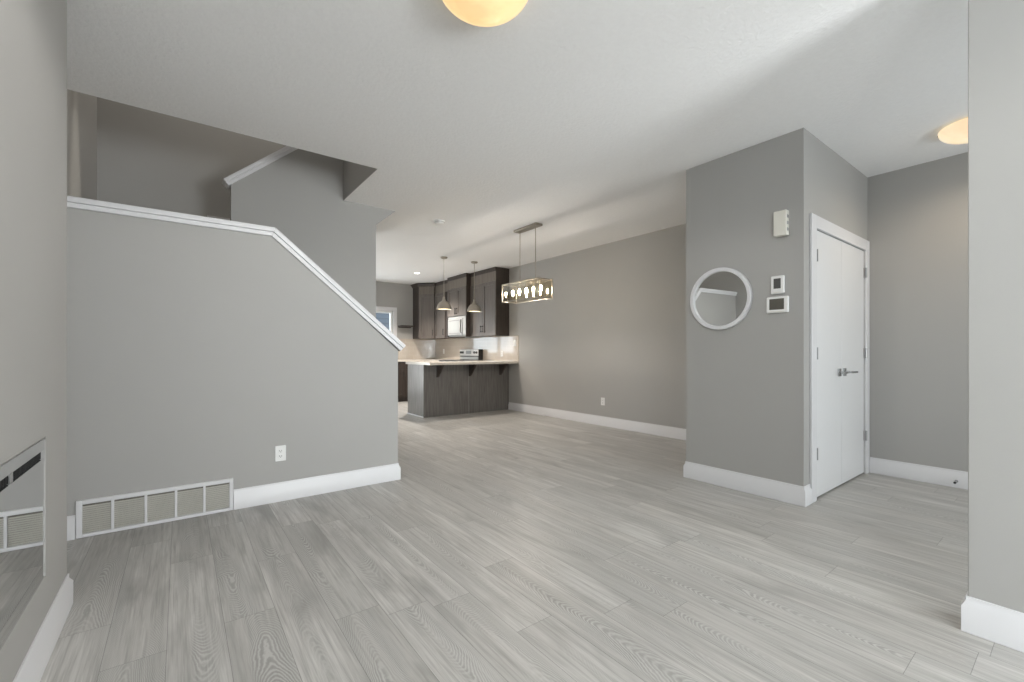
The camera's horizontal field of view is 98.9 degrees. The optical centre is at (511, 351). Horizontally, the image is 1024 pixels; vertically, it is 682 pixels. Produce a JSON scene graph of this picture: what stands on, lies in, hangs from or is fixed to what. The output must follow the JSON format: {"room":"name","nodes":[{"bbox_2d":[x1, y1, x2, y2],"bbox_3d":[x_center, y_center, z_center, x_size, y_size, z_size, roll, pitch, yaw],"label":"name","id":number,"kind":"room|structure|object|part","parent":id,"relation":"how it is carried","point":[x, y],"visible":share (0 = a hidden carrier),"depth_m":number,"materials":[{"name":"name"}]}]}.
{"room":"living room","nodes":[
{"label":"living room","id":0,"kind":"room"},
{"bbox_2d":[0,0,66,681],"bbox_3d":[-1.371,-0.254,0.944,0.255,2.740,2.260,0,0,-37],"label":"wall","id":1,"kind":"structure","parent":0,"point":[33,33],"depth_m":1.51,"materials":[{"name":"beige paint"}]},
{"bbox_2d":[0,437,46,646],"bbox_3d":[-1.356,0.567,1.027,0.138,0.507,1.371,0,0,-37],"label":"linear fireplace","id":2,"kind":"object","parent":1,"relation":"in","point":[21,476],"visible":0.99,"depth_m":1.37,"materials":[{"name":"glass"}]},
{"bbox_2d":[0,452,40,489],"bbox_3d":[-1.361,0.374,1.024,0.127,0.030,1.369,0,0,-37],"label":"vent","id":3,"kind":"object","parent":2,"relation":"attached to","point":[21,470],"depth_m":1.38,"materials":[{"name":"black metal"}]},
{"bbox_3d":[-1.359,0.337,1.025,0.132,0.043,1.369,0,0,-37],"label":"trim","id":4,"kind":"part","parent":2,"relation":"part of","materials":[{"name":"white metal"}]},
{"bbox_2d":[13,573,72,681],"bbox_3d":[-1.369,1.045,0.957,0.273,0.142,2.278,0,0,-37],"label":"baseboard","id":5,"kind":"structure","parent":1,"relation":"attached to","point":[32,668],"depth_m":1.58,"materials":[{"name":"white paint"}]},
{"bbox_2d":[67,89,96,199],"bbox_3d":[-2.589,-1.584,2.242,0.120,5.400,13.340,0,0,-37],"label":"wall","id":6,"kind":"structure","parent":0,"point":[81,107],"depth_m":3.63,"materials":[{"name":"beige paint"}]},
{"bbox_2d":[97,97,285,218],"bbox_3d":[-3.015,-1.584,5.181,2.750,5.400,0.100,0,0,-37],"label":"wall","id":7,"kind":"structure","parent":0,"point":[146,158],"depth_m":4.64,"materials":[{"name":"beige paint"}]},
{"bbox_2d":[207,215,229,219],"bbox_3d":[-3.182,-1.489,4.979,0.460,0.040,0.020,0,0,-37],"label":"trim","id":8,"kind":"structure","parent":7,"relation":"attached to","point":[207,215],"depth_m":4.89,"materials":[{"name":"white paint"}]},
{"bbox_2d":[67,207,397,515],"bbox_3d":[-1.912,0.123,3.247,2.173,1.985,0.155,0,0,-37],"label":"wall","id":9,"kind":"structure","parent":0,"point":[194,353],"depth_m":3.01,"materials":[{"name":"beige paint"}]},
{"bbox_2d":[67,515,75,540],"bbox_3d":[-2.665,1.045,2.568,0.153,0.142,0.018,0,0,-37],"label":"baseboard","id":10,"kind":"structure","parent":9,"relation":"attached to","point":[71,520],"depth_m":2.60,"materials":[{"name":"white paint"}]},
{"bbox_2d":[76,478,232,538],"bbox_3d":[-2.285,1.002,2.854,0.795,0.224,0.020,0,0,-37],"label":"air vent","id":11,"kind":"object","parent":9,"relation":"in","point":[114,513],"visible":1,"depth_m":2.82,"materials":[{"name":"white metal"}]},
{"bbox_3d":[-2.529,1.008,2.671,0.128,0.158,0.010,0,0,-37],"label":"louvre panel","id":12,"kind":"part","parent":11,"relation":"part of","materials":[{"name":"grey metal"}]},
{"bbox_3d":[-2.409,1.008,2.761,0.144,0.158,0.010,0,0,-37],"label":"louvre panel","id":13,"kind":"part","parent":11,"relation":"part of","materials":[{"name":"grey metal"}]},
{"bbox_3d":[-2.285,1.008,2.855,0.139,0.158,0.010,0,0,-37],"label":"louvre panel","id":14,"kind":"part","parent":11,"relation":"part of","materials":[{"name":"grey metal"}]},
{"bbox_3d":[-2.163,1.008,2.948,0.140,0.158,0.010,0,0,-37],"label":"louvre panel","id":15,"kind":"part","parent":11,"relation":"part of","materials":[{"name":"grey metal"}]},
{"bbox_3d":[-2.042,1.008,3.040,0.136,0.158,0.010,0,0,-37],"label":"louvre panel","id":16,"kind":"part","parent":11,"relation":"part of","materials":[{"name":"grey metal"}]},
{"bbox_2d":[67,196,405,350],"bbox_3d":[-1.887,-0.467,3.266,2.237,0.914,0.211,0,0,-37],"label":"trim","id":17,"kind":"structure","parent":9,"relation":"attached to","point":[72,202],"depth_m":3.11,"materials":[{"name":"white paint"}]},
{"bbox_2d":[275,445,285,461],"bbox_3d":[-1.732,0.759,3.280,0.072,0.116,0.008,0,0,-37],"label":"wall outlet","id":18,"kind":"object","parent":9,"relation":"attached to","point":[280,451],"visible":1,"depth_m":3.28,"materials":[{"name":"white plastic"}]},
{"bbox_2d":[234,463,400,509],"bbox_3d":[-1.520,1.045,3.532,1.239,0.142,0.173,0,0,-37],"label":"baseboard","id":19,"kind":"structure","parent":9,"relation":"attached to","point":[253,496],"depth_m":3.41,"materials":[{"name":"white paint"}]},
{"bbox_2d":[230,149,394,317],"bbox_3d":[-2.015,-0.921,4.615,1.603,4.074,0.108,0,0,-37],"label":"wall","id":20,"kind":"structure","parent":0,"point":[299,194],"depth_m":4.55,"materials":[{"name":"beige paint"}]},
{"bbox_2d":[222,146,297,189],"bbox_3d":[-2.277,-2.013,4.417,1.069,0.934,0.164,0,0,-37],"label":"trim","id":21,"kind":"structure","parent":20,"relation":"attached to","point":[284,151],"depth_m":4.20,"materials":[{"name":"white paint"}]},
{"bbox_2d":[343,160,376,199],"bbox_3d":[-2.326,-2.955,4.272,2.750,2.658,2.180,0,0,-37],"label":"wall","id":22,"kind":"structure","parent":0,"point":[354,175],"depth_m":4.42,"materials":[{"name":"beige paint"}]},
{"bbox_2d":[376,281,434,358],"bbox_3d":[-4.238,-0.254,9.279,5.750,2.740,0.129,0,0,-37],"label":"wall","id":23,"kind":"structure","parent":0,"point":[400,296],"depth_m":10.47,"materials":[{"name":"beige paint"}]},
{"bbox_2d":[376,306,396,336],"bbox_3d":[-3.407,-0.447,9.888,1.650,1.205,0.113,0,0,-37],"label":"window","id":24,"kind":"structure","parent":23,"relation":"in","point":[392,311],"depth_m":10.30,"materials":[{"name":"white plastic"}]},
{"bbox_3d":[-3.420,-0.447,9.905,1.470,1.025,0.070,0,0,-37],"label":"frame","id":25,"kind":"part","parent":24,"relation":"part of","materials":[{"name":"white plastic"}]},
{"bbox_2d":[398,325,414,327],"bbox_3d":[-2.506,-0.600,10.396,0.340,0.052,0.200,0,0,-37],"label":"floating shelf","id":26,"kind":"object","parent":23,"relation":"attached to","point":[399,326],"visible":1,"depth_m":10.34,"materials":[{"name":"brown wood"}]},
{"bbox_2d":[411,283,435,338],"bbox_3d":[-1.982,-0.966,10.509,0.668,1.304,0.650,0,0,-37],"label":"upper cabinet","id":27,"kind":"object","parent":23,"relation":"attached to","point":[423,293],"visible":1,"depth_m":10.31,"materials":[{"name":"brown wood"}]},
{"bbox_3d":[-2.151,-1.579,10.356,0.713,0.079,0.200,0,0,28],"label":"crown moulding","id":28,"kind":"part","parent":27,"relation":"part of","materials":[{"name":"brown wood"}]},
{"bbox_3d":[-2.005,-1.450,10.306,0.372,0.179,0.014,0,0,8],"label":"riser panel","id":29,"kind":"part","parent":27,"relation":"part of","materials":[{"name":"brown wood"}]},
{"bbox_3d":[-2.005,-0.836,10.303,0.372,1.037,0.020,0,0,8],"label":"door","id":30,"kind":"part","parent":27,"relation":"part of","materials":[{"name":"grey wood"}]},
{"bbox_2d":[67,0,967,284],"bbox_3d":[-0.249,-1.774,4.014,5.990,0.300,13.340,0,0,-37],"label":"ceiling","id":31,"kind":"structure","parent":0,"point":[585,121],"depth_m":2.73,"materials":[{"name":"white paint"}]},
{"bbox_2d":[434,219,444,224],"bbox_3d":[-0.899,-1.603,5.435,0.136,0.042,0.136,0,0,-37],"label":"smoke detector","id":32,"kind":"object","parent":31,"relation":"attached to","point":[438,221],"visible":1,"depth_m":5.39,"materials":[{"name":"white plastic"}]},
{"bbox_2d":[436,256,451,309],"bbox_3d":[-1.164,-1.175,7.498,0.272,0.898,0.272,0,0,-37],"label":"pendant light","id":33,"kind":"object","parent":31,"relation":"hanging from","point":[443,305],"visible":1,"depth_m":7.43,"materials":[{"name":"silver metal"}]},
{"bbox_3d":[-1.164,-0.836,7.498,0.272,0.220,0.272,0,0,-37],"label":"lamp shade","id":34,"kind":"part","parent":33,"relation":"part of","materials":[{"name":"silver metal"}]},
{"bbox_2d":[467,261,481,311],"bbox_3d":[-0.680,-1.175,7.903,0.272,0.898,0.272,0,0,-37],"label":"pendant light","id":35,"kind":"object","parent":31,"relation":"hanging from","point":[473,307],"visible":1,"depth_m":7.86,"materials":[{"name":"silver metal"}]},
{"bbox_3d":[-0.680,-1.263,7.903,0.009,0.667,0.009,0,0,-37],"label":"stem","id":36,"kind":"part","parent":35,"relation":"part of","materials":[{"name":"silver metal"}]},
{"bbox_3d":[-0.680,-0.836,7.903,0.272,0.220,0.272,0,0,-37],"label":"lamp shade","id":37,"kind":"part","parent":35,"relation":"part of","materials":[{"name":"silver metal"}]},
{"bbox_2d":[443,0,527,26],"bbox_3d":[-0.122,-1.564,1.917,0.410,0.120,0.413,0,0,-37],"label":"ceiling light","id":38,"kind":"object","parent":31,"relation":"attached to","point":[482,13],"visible":1,"depth_m":1.95,"materials":[{"name":"white glass"}]},
{"bbox_2d":[502,222,552,303],"bbox_3d":[0.186,-1.147,5.721,0.250,0.954,0.749,0,0,-37],"label":"linear chandelier","id":39,"kind":"object","parent":31,"relation":"hanging from","point":[535,225],"visible":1,"depth_m":5.63,"materials":[{"name":"silver metal"}]},
{"bbox_3d":[0.186,-0.905,5.721,0.014,0.015,0.727,0,0,-37],"label":"socket rail","id":40,"kind":"part","parent":39,"relation":"part of","materials":[{"name":"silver metal"}]},
{"bbox_3d":[0.186,-0.792,5.721,0.250,0.243,0.749,0,0,-37],"label":"frame","id":41,"kind":"part","parent":39,"relation":"part of","materials":[{"name":"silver metal"}]},
{"bbox_3d":[0.300,-1.255,5.571,0.010,0.683,0.010,0,0,-37],"label":"rod","id":42,"kind":"part","parent":39,"relation":"part of","materials":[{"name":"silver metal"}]},
{"bbox_2d":[937,118,967,143],"bbox_3d":[3.284,-1.569,3.117,0.370,0.110,0.373,0,0,-37],"label":"ceiling light","id":43,"kind":"object","parent":31,"relation":"attached to","point":[956,132],"visible":0.32,"depth_m":3.12,"materials":[{"name":"white glass"}]},
{"bbox_2d":[40,401,1023,681],"bbox_3d":[-0.249,1.176,4.014,5.990,0.120,13.340,0,0,-37],"label":"floor","id":44,"kind":"structure","parent":0,"point":[508,545],"depth_m":2.11,"materials":[{"name":"grey wood"}]},
{"bbox_2d":[398,361,421,401],"bbox_3d":[-2.576,0.667,10.058,0.898,0.898,0.653,0,0,-37],"label":"base cabinet","id":45,"kind":"object","parent":44,"relation":"on","point":[402,366],"visible":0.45,"depth_m":9.80,"materials":[{"name":"brown wood"}]},
{"bbox_3d":[-2.584,0.306,9.697,0.444,0.150,0.020,0,0,-37],"label":"drawer","id":46,"kind":"part","parent":45,"relation":"part of","materials":[{"name":"brown wood"}]},
{"bbox_3d":[-2.584,0.698,9.696,0.444,0.615,0.020,0,0,-37],"label":"door","id":47,"kind":"part","parent":45,"relation":"part of","materials":[{"name":"brown wood"}]},
{"bbox_3d":[-2.226,0.698,9.968,0.444,0.615,0.020,0,0,-37],"label":"door","id":48,"kind":"part","parent":45,"relation":"part of","materials":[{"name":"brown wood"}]},
{"bbox_2d":[398,359,451,361],"bbox_3d":[-2.106,0.197,9.942,1.550,0.040,1.406,0,0,-37],"label":"countertop","id":49,"kind":"structure","parent":45,"relation":"on","point":[399,360],"depth_m":10.03,"materials":[{"name":"stone"}]},
{"bbox_2d":[407,364,508,417],"bbox_3d":[-0.928,0.667,8.163,1.820,0.898,0.894,0,0,-37],"label":"base cabinet","id":50,"kind":"object","parent":44,"relation":"on","point":[433,390],"visible":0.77,"depth_m":7.86,"materials":[{"name":"brown wood"}]},
{"bbox_3d":[-1.688,0.667,7.697,0.020,0.898,0.650,0,0,-37],"label":"panel","id":51,"kind":"part","parent":50,"relation":"part of","materials":[{"name":"grey wood"}]},
{"bbox_3d":[-1.138,0.667,7.714,0.876,0.898,0.012,0,0,-37],"label":"panel","id":52,"kind":"part","parent":50,"relation":"part of","materials":[{"name":"grey wood"}]},
{"bbox_2d":[406,361,517,364],"bbox_3d":[-0.903,0.197,8.116,1.838,0.040,0.970,0,0,-37],"label":"countertop","id":53,"kind":"structure","parent":50,"relation":"on","point":[422,362],"depth_m":7.68,"materials":[{"name":"stone"}]},
{"bbox_3d":[-0.430,0.667,8.250,0.885,0.898,0.012,0,0,-37],"label":"panel","id":54,"kind":"part","parent":50,"relation":"part of","materials":[{"name":"grey wood"}]},
{"bbox_2d":[439,349,482,360],"bbox_3d":[-1.124,0.515,9.323,0.709,1.142,0.762,0,0,-37],"label":"range","id":55,"kind":"object","parent":44,"relation":"on","point":[465,354],"visible":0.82,"depth_m":9.34,"materials":[{"name":"silver metal"}]},
{"bbox_2d":[439,360,474,360],"bbox_3d":[-1.139,0.180,9.311,0.528,0.020,0.754,0,0,-37],"label":"cooktop","id":56,"kind":"object","parent":55,"relation":"in","point":[439,360],"depth_m":9.03,"materials":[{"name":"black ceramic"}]},
{"bbox_3d":[-0.929,0.131,9.470,0.008,0.060,0.734,0,0,-37],"label":"splash panel","id":57,"kind":"part","parent":55,"relation":"part of","materials":[{"name":"silver metal"}]},
{"bbox_3d":[-0.931,0.013,9.469,0.012,0.135,0.754,0,0,-37],"label":"control panel","id":58,"kind":"part","parent":55,"relation":"part of","materials":[{"name":"white plastic"}]},
{"bbox_2d":[435,152,967,471],"bbox_3d":[2.087,-0.254,5.783,0.129,2.740,13.340,0,0,-37],"label":"wall","id":59,"kind":"structure","parent":0,"point":[612,328],"depth_m":5.58,"materials":[{"name":"beige paint"}]},
{"bbox_2d":[435,280,453,338],"bbox_3d":[-1.451,-0.966,10.060,0.364,1.304,0.786,0,0,-37],"label":"upper cabinet","id":60,"kind":"object","parent":59,"relation":"attached to","point":[441,319],"visible":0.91,"depth_m":10.07,"materials":[{"name":"brown wood"}]},
{"bbox_3d":[-1.656,-0.836,10.103,0.020,1.037,0.466,0,0,-37],"label":"door","id":61,"kind":"part","parent":60,"relation":"part of","materials":[{"name":"grey wood"}]},
{"bbox_3d":[-1.558,-1.450,9.978,0.014,0.179,0.782,0,0,-37],"label":"riser panel","id":62,"kind":"part","parent":60,"relation":"part of","materials":[{"name":"brown wood"}]},
{"bbox_3d":[-1.437,-1.579,10.070,0.330,0.079,0.786,0,0,-37],"label":"crown moulding","id":63,"kind":"part","parent":60,"relation":"part of","materials":[{"name":"brown wood"}]},
{"bbox_2d":[447,273,470,337],"bbox_3d":[-1.019,-0.966,9.402,0.469,1.304,0.780,0,0,-37],"label":"upper cabinet","id":64,"kind":"object","parent":59,"relation":"attached to","point":[458,292],"visible":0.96,"depth_m":9.18,"materials":[{"name":"brown wood"}]},
{"bbox_3d":[-1.288,-1.058,9.443,0.020,0.592,0.386,0,0,-37],"label":"door","id":65,"kind":"part","parent":64,"relation":"part of","materials":[{"name":"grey wood"}]},
{"bbox_2d":[448,315,465,336],"bbox_3d":[-1.024,-0.542,9.399,0.480,0.425,0.750,0,0,-37],"label":"microwave","id":66,"kind":"object","parent":64,"relation":"attached to","point":[456,325],"visible":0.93,"depth_m":9.28,"materials":[{"name":"white metal"}]},
{"bbox_3d":[-1.206,-0.532,9.340,0.022,0.345,0.616,0,0,-37],"label":"door","id":67,"kind":"part","parent":66,"relation":"part of","materials":[{"name":"white ceramic"}]},
{"bbox_3d":[-0.977,-0.532,9.042,0.018,0.345,0.115,0,0,-37],"label":"control panel","id":68,"kind":"part","parent":66,"relation":"part of","materials":[{"name":"white ceramic"}]},
{"bbox_3d":[-1.168,-1.450,9.289,0.014,0.179,0.776,0,0,-37],"label":"riser panel","id":69,"kind":"part","parent":64,"relation":"part of","materials":[{"name":"brown wood"}]},
{"bbox_3d":[-1.005,-1.579,9.413,0.435,0.079,0.780,0,0,-37],"label":"crown moulding","id":70,"kind":"part","parent":64,"relation":"part of","materials":[{"name":"brown wood"}]},
{"bbox_3d":[-1.053,-1.058,9.132,0.020,0.592,0.386,0,0,-37],"label":"door","id":71,"kind":"part","parent":64,"relation":"part of","materials":[{"name":"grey wood"}]},
{"bbox_3d":[-0.773,-0.537,9.108,0.432,0.444,0.013,0,0,-37],"label":"panel","id":72,"kind":"part","parent":64,"relation":"part of","materials":[{"name":"brown wood"}]},
{"bbox_2d":[470,267,508,336],"bbox_3d":[-0.469,-0.966,8.764,0.364,1.304,0.898,0,0,-37],"label":"upper cabinet","id":73,"kind":"object","parent":59,"relation":"attached to","point":[493,320],"visible":0.98,"depth_m":8.49,"materials":[{"name":"brown wood"}]},
{"bbox_3d":[-0.715,-0.836,8.860,0.020,1.037,0.445,0,0,-37],"label":"door","id":74,"kind":"part","parent":73,"relation":"part of","materials":[{"name":"grey wood"}]},
{"bbox_3d":[-0.577,-1.450,8.682,0.014,0.179,0.894,0,0,-37],"label":"riser panel","id":75,"kind":"part","parent":73,"relation":"part of","materials":[{"name":"brown wood"}]},
{"bbox_3d":[-0.444,-0.836,8.502,0.020,1.037,0.445,0,0,-37],"label":"door","id":76,"kind":"part","parent":73,"relation":"part of","materials":[{"name":"grey wood"}]},
{"bbox_3d":[-0.456,-1.579,8.774,0.330,0.079,0.898,0,0,-37],"label":"crown moulding","id":77,"kind":"part","parent":73,"relation":"part of","materials":[{"name":"brown wood"}]},
{"bbox_2d":[508,402,685,439],"bbox_3d":[1.339,1.045,6.664,0.018,0.142,4.653,0,0,-37],"label":"baseboard","id":78,"kind":"structure","parent":59,"relation":"attached to","point":[659,430],"depth_m":6.55,"materials":[{"name":"white paint"}]},
{"bbox_2d":[870,457,967,489],"bbox_3d":[4.169,1.045,2.928,0.018,0.142,2.834,0,0,-37],"label":"baseboard","id":79,"kind":"structure","parent":59,"relation":"attached to","point":[922,473],"depth_m":3.78,"materials":[{"name":"white paint"}]},
{"bbox_2d":[686,128,866,486],"bbox_3d":[2.431,-0.254,3.994,1.502,2.740,0.923,0,0,-37],"label":"wall","id":80,"kind":"structure","parent":0,"point":[748,382],"depth_m":3.47,"materials":[{"name":"beige paint"}]},
{"bbox_2d":[690,267,752,329],"bbox_3d":[1.725,-0.442,3.643,0.034,0.512,0.512,-1,1,-38],"label":"round mirror","id":81,"kind":"object","parent":80,"relation":"attached to","point":[721,298],"visible":1,"depth_m":3.63,"materials":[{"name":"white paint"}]},
{"bbox_2d":[683,461,811,506],"bbox_3d":[2.424,1.045,3.988,1.520,0.142,0.959,0,0,-37],"label":"baseboard","id":82,"kind":"structure","parent":80,"relation":"attached to","point":[798,495],"depth_m":3.44,"materials":[{"name":"white paint"}]},
{"bbox_2d":[766,296,788,313],"bbox_3d":[1.998,-0.356,3.299,0.025,0.123,0.154,0,0,-37],"label":"thermostat","id":83,"kind":"object","parent":80,"relation":"attached to","point":[780,304],"visible":1,"depth_m":3.29,"materials":[{"name":"white plastic"}]},
{"bbox_2d":[771,275,784,293],"bbox_3d":[2.000,-0.506,3.297,0.025,0.135,0.094,0,0,-37],"label":"thermostat","id":84,"kind":"object","parent":80,"relation":"attached to","point":[777,282],"visible":1,"depth_m":3.29,"materials":[{"name":"white plastic"}]},
{"bbox_2d":[774,209,788,236],"bbox_3d":[2.006,-0.956,3.264,0.054,0.184,0.090,0,0,-37],"label":"door chime","id":85,"kind":"object","parent":80,"relation":"attached to","point":[781,218],"visible":1,"depth_m":3.24,"materials":[{"name":"beige plastic"}]},
{"bbox_2d":[810,213,869,502],"bbox_3d":[2.737,0.046,3.673,1.390,2.140,0.176,0,0,-37],"label":"door","id":86,"kind":"structure","parent":80,"relation":"in","point":[839,270],"depth_m":3.60,"materials":[{"name":"white paint"}]},
{"bbox_3d":[2.239,0.046,3.258,0.095,2.140,0.018,0,0,-37],"label":"casing","id":87,"kind":"part","parent":86,"relation":"part of","materials":[{"name":"white paint"}]},
{"bbox_3d":[2.755,-0.977,3.650,1.200,0.095,0.018,0,0,-37],"label":"casing","id":88,"kind":"part","parent":86,"relation":"part of","materials":[{"name":"white paint"}]},
{"bbox_3d":[3.272,0.046,4.040,0.095,2.140,0.018,0,0,-37],"label":"casing","id":89,"kind":"part","parent":86,"relation":"part of","materials":[{"name":"white paint"}]},
{"bbox_2d":[968,0,1023,612],"bbox_3d":[2.925,-0.254,0.394,0.120,2.740,3.496,0,0,-37],"label":"wall","id":90,"kind":"structure","parent":0,"point":[995,27],"depth_m":1.69,"materials":[{"name":"beige paint"}]},
{"bbox_2d":[961,592,1023,652],"bbox_3d":[2.920,1.045,0.402,0.156,0.142,3.514,0,0,-37],"label":"baseboard","id":91,"kind":"structure","parent":90,"relation":"attached to","point":[1004,626],"depth_m":1.69,"materials":[{"name":"white paint"}]},
{"label":"outside","id":92,"kind":"structure","parent":0,"visible":0},
{"bbox_2d":[376,313,388,329],"bbox_3d":[-4.167,-1.934,18.170,9.500,7.100,5.800,0,0,-37],"label":"house","id":93,"kind":"structure","parent":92,"point":[383,318],"depth_m":14.91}
]}

